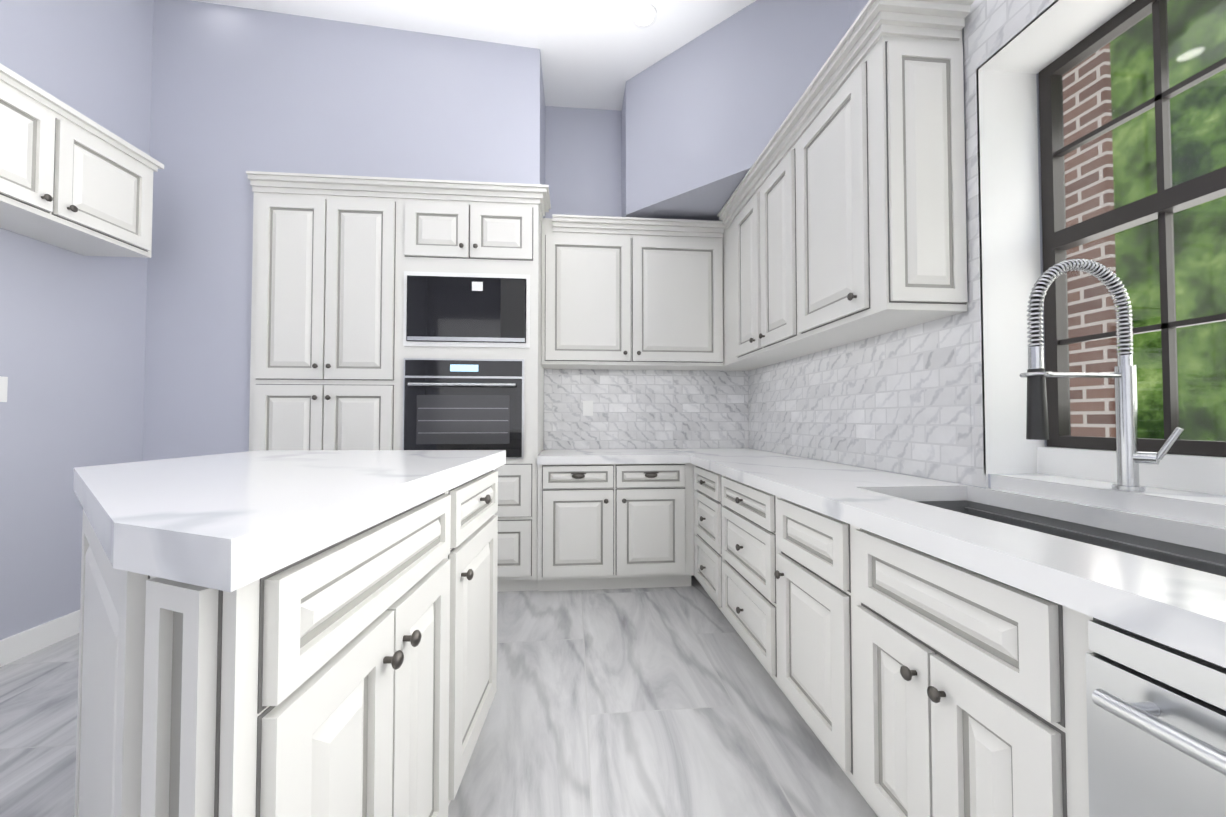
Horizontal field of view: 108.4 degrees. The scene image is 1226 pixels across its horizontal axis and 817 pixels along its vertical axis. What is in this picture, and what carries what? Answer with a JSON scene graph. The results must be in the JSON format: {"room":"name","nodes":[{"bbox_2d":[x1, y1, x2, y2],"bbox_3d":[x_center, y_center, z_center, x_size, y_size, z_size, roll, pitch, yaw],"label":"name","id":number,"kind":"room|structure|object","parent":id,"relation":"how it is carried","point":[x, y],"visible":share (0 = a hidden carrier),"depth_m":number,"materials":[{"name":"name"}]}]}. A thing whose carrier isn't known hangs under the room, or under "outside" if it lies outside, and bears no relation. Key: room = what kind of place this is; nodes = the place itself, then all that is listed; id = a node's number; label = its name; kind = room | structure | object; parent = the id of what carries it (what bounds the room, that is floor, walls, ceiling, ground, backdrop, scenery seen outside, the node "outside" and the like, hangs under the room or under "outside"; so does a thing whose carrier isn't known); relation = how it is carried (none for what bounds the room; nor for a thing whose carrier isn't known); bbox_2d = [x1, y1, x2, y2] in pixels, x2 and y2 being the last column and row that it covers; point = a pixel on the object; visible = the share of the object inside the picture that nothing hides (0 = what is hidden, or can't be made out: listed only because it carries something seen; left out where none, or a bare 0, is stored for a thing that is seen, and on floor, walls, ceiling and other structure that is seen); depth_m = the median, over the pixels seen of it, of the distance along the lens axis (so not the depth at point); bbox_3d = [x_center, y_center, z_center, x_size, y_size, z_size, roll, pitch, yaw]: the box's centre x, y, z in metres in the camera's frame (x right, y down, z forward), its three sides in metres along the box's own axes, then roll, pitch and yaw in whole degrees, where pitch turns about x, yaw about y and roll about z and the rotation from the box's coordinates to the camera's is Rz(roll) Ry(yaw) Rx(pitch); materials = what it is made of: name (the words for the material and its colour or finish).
{"room":"kitchen","nodes":[
{"label":"kitchen","id":0,"kind":"room"},
{"bbox_2d":[0,0,153,639],"bbox_3d":[-2.849,-1.029,0.229,0.250,4.400,6.270,0,-1,-5],"label":"wall","id":1,"kind":"structure","parent":0,"point":[72,343],"depth_m":2.35,"materials":[{"name":"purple paint"}]},
{"bbox_2d":[0,376,7,401],"bbox_3d":[-2.883,-0.092,2.068,0.012,0.120,0.080,0,-1,-5],"label":"switch plate","id":2,"kind":"object","parent":1,"relation":"attached to","point":[3,387],"visible":1,"depth_m":2.09,"materials":[{"name":"white plastic"}]},
{"bbox_2d":[0,610,79,666],"bbox_3d":[-2.704,1.108,0.038,0.015,0.120,5.460,0,-1,-5],"label":"baseboard","id":3,"kind":"structure","parent":1,"relation":"attached to","point":[27,642],"depth_m":2.22,"materials":[{"name":"white wood"}]},
{"bbox_2d":[0,67,163,257],"bbox_3d":[-2.695,-1.115,1.965,0.357,0.520,1.005,0,-1,-5],"label":"upper cabinet","id":4,"kind":"object","parent":1,"relation":"attached to","point":[73,180],"depth_m":2.08,"materials":[{"name":"white paint"}]},
{"bbox_2d":[143,0,544,460],"bbox_3d":[-1.753,-0.961,3.192,2.458,4.400,0.560,0,-1,-5],"label":"wall bump-out","id":5,"kind":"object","parent":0,"point":[237,93],"visible":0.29,"depth_m":2.88,"materials":[{"name":"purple paint"}]},
{"bbox_2d":[0,575,877,816],"bbox_3d":[-0.514,1.228,0.511,5.060,0.100,6.620,0,-1,-5],"label":"floor","id":6,"kind":"structure","parent":0,"point":[655,702],"depth_m":1.68,"materials":[{"name":"tile"}]},
{"bbox_2d":[74,462,505,816],"bbox_3d":[-0.885,0.699,1.110,0.979,0.985,1.256,0,-1,-1],"label":"kitchen island","id":7,"kind":"object","parent":6,"relation":"on","point":[287,633],"depth_m":0.68,"materials":[{"name":"white paint"}]},
{"bbox_2d":[73,450,504,597],"bbox_3d":[-0.902,0.179,1.108,0.975,0.055,1.314,0,-1,-1],"label":"island countertop","id":8,"kind":"structure","parent":7,"relation":"on","point":[196,526],"depth_m":0.71,"materials":[{"name":"white stone"}]},
{"bbox_2d":[246,171,401,450],"bbox_3d":[-1.875,-0.120,3.125,0.908,2.716,0.628,0,-1,-5],"label":"tall cabinet","id":9,"kind":"object","parent":6,"relation":"on","point":[388,313],"depth_m":2.84,"materials":[{"name":"white paint"}]},
{"bbox_2d":[398,179,545,591],"bbox_3d":[-0.975,-0.118,3.205,0.898,2.716,0.628,0,-1,-5],"label":"tall cabinet","id":10,"kind":"object","parent":6,"relation":"on","point":[471,370],"depth_m":2.91,"materials":[{"name":"white paint"}]},
{"bbox_2d":[537,449,693,591],"bbox_3d":[0.002,0.780,3.246,1.054,0.920,0.661,0,-1,-5],"label":"base cabinet","id":11,"kind":"object","parent":6,"relation":"on","point":[615,518],"visible":1,"depth_m":2.96,"materials":[{"name":"white paint"}]},
{"bbox_2d":[694,464,716,604],"bbox_3d":[0.889,0.796,2.712,0.655,0.864,0.515,0,-1,-5],"label":"base cabinet","id":12,"kind":"object","parent":6,"relation":"on","point":[705,483],"depth_m":2.69,"materials":[{"name":"white paint"}]},
{"bbox_2d":[717,476,764,667],"bbox_3d":[0.940,0.783,2.139,0.655,0.864,0.636,0,-1,-5],"label":"base cabinet","id":13,"kind":"object","parent":6,"relation":"on","point":[740,508],"depth_m":2.10,"materials":[{"name":"white paint"}]},
{"bbox_2d":[765,492,972,751],"bbox_3d":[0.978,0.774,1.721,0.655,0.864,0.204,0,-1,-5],"label":"base cabinet","id":14,"kind":"object","parent":6,"relation":"on","point":[921,647],"depth_m":1.31,"materials":[{"name":"white paint"}]},
{"bbox_2d":[690,452,1225,671],"bbox_3d":[1.102,0.282,0.356,0.687,0.055,5.342,0,-1,-5],"label":"countertop","id":15,"kind":"structure","parent":14,"relation":"on","point":[1181,608],"depth_m":0.92,"materials":[{"name":"white stone"}]},
{"bbox_2d":[849,496,1225,711],"bbox_3d":[1.129,0.428,1.138,0.457,0.225,0.964,0,-1,-5],"label":"sink","id":16,"kind":"object","parent":15,"relation":"in","point":[1100,657],"depth_m":0.92,"materials":[{"name":"white wood"}]},
{"bbox_2d":[1137,636,1225,816],"bbox_3d":[1.098,0.743,0.360,0.657,0.864,0.529,0,-1,-5],"label":"dishwasher","id":17,"kind":"object","parent":6,"relation":"on","point":[1181,700],"depth_m":0.58,"materials":[{"name":"silver metal"}]},
{"bbox_2d":[191,0,755,110],"bbox_3d":[-0.514,-2.734,0.601,5.060,0.387,6.620,0,-1,-5],"label":"ceiling","id":18,"kind":"structure","parent":0,"point":[596,54],"depth_m":2.90,"materials":[{"name":"white paint"}]},
{"bbox_2d":[630,2,656,27],"bbox_3d":[0.194,-2.494,2.798,0.170,0.034,0.170,0,-1,-5],"label":"recessed light","id":19,"kind":"object","parent":18,"relation":"in","point":[643,14],"visible":0.94,"depth_m":2.79,"materials":[{"name":"white"}]},
{"bbox_2d":[545,106,681,448],"bbox_3d":[-0.792,-0.950,3.684,5.060,4.400,0.250,0,-1,-5],"label":"wall","id":20,"kind":"structure","parent":0,"point":[582,161],"depth_m":3.63,"materials":[{"name":"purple paint"}]},
{"bbox_2d":[541,214,644,369],"bbox_3d":[-0.169,-0.861,3.430,0.740,1.080,0.338,0,-1,-5],"label":"upper cabinet","id":21,"kind":"object","parent":20,"relation":"attached to","point":[626,293],"depth_m":3.26,"materials":[{"name":"white paint"}]},
{"bbox_2d":[544,369,748,448],"bbox_3d":[0.290,-0.012,3.630,1.693,0.679,0.008,0,-1,-5],"label":"wall tile","id":22,"kind":"structure","parent":20,"relation":"attached to","point":[644,409],"depth_m":3.62,"materials":[{"name":"white tile"}]},
{"bbox_2d":[583,401,592,415],"bbox_3d":[-0.202,-0.002,3.579,0.080,0.120,0.006,0,-1,-5],"label":"outlet","id":23,"kind":"object","parent":22,"relation":"attached to","point":[587,408],"visible":1,"depth_m":3.58,"materials":[{"name":"white plastic"}]},
{"bbox_2d":[641,218,724,370],"bbox_3d":[0.437,-0.860,3.484,0.780,1.080,0.338,0,-1,-5],"label":"upper cabinet","id":24,"kind":"object","parent":20,"relation":"attached to","point":[684,258],"depth_m":3.32,"materials":[{"name":"white paint"}]},
{"bbox_2d":[621,0,849,220],"bbox_3d":[0.668,-2.316,3.018,1.076,1.700,1.395,0,-1,-5],"label":"wall","id":25,"kind":"structure","parent":0,"point":[704,115],"depth_m":2.87,"materials":[{"name":"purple paint"}]},
{"bbox_2d":[751,0,1132,487],"bbox_3d":[1.568,-1.017,0.747,0.320,4.400,6.020,0,-1,-5],"label":"wall","id":26,"kind":"structure","parent":0,"point":[856,7],"depth_m":1.62,"materials":[{"name":"marble tile"},{"name":"grout"}]},
{"bbox_2d":[711,204,771,370],"bbox_3d":[0.993,-0.882,3.364,0.339,1.120,0.676,0,-1,-5],"label":"upper cabinet","id":27,"kind":"object","parent":26,"relation":"attached to","point":[726,218],"depth_m":3.30,"materials":[{"name":"white paint"}]},
{"bbox_2d":[731,120,844,363],"bbox_3d":[1.054,-0.898,2.681,0.339,1.120,0.843,0,-1,-5],"label":"upper cabinet","id":28,"kind":"object","parent":26,"relation":"attached to","point":[761,209],"depth_m":2.62,"materials":[{"name":"white paint"}]},
{"bbox_2d":[791,0,970,343],"bbox_3d":[1.120,-0.915,1.940,0.339,1.120,0.645,0,-1,-5],"label":"upper cabinet","id":29,"kind":"object","parent":26,"relation":"attached to","point":[841,215],"depth_m":1.65,"materials":[{"name":"white paint"}]},
{"bbox_2d":[748,0,1225,495],"bbox_3d":[1.539,-0.802,0.745,0.280,2.129,6.009,0,-1,-5],"label":"wall tiles","id":30,"kind":"structure","parent":26,"relation":"attached to","point":[944,399],"depth_m":1.61,"materials":[{"name":"white"}]},
{"bbox_2d":[990,473,1225,526],"bbox_3d":[1.484,0.271,0.976,0.184,0.104,1.207,0,-1,-5],"label":"window sill ledge","id":31,"kind":"object","parent":26,"relation":"attached to","point":[1204,508],"visible":0.6,"depth_m":1.21,"materials":[{"name":"stone"}]},
{"bbox_2d":[1019,258,1183,491],"bbox_3d":[1.286,-0.095,1.180,0.345,0.634,0.125,0,-1,-5],"label":"faucet","id":32,"kind":"object","parent":31,"relation":"on","point":[1130,457],"visible":1,"depth_m":1.20,"materials":[{"name":"silver metal"}]},
{"bbox_2d":[1039,0,1225,456],"bbox_3d":[1.614,-0.558,1.006,0.076,1.363,1.190,0,-1,-5],"label":"window","id":33,"kind":"structure","parent":26,"relation":"in","point":[1165,202],"depth_m":1.36,"materials":[{"name":"clear glass"}]},
{"label":"outside","id":34,"kind":"structure","parent":0,"visible":0},
{"bbox_2d":[1110,0,1225,440],"bbox_3d":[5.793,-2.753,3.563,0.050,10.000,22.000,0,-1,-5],"label":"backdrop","id":35,"kind":"structure","parent":34,"point":[1206,338],"depth_m":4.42,"materials":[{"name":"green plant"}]},
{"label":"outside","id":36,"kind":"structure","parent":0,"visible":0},
{"bbox_2d":[1062,43,1117,436],"bbox_3d":[2.677,-0.778,4.637,0.040,5.100,4.220,0,-1,-5],"label":"brick","id":37,"kind":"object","parent":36,"point":[1070,197],"depth_m":2.63,"materials":[{"name":"red brick"}]}
]}

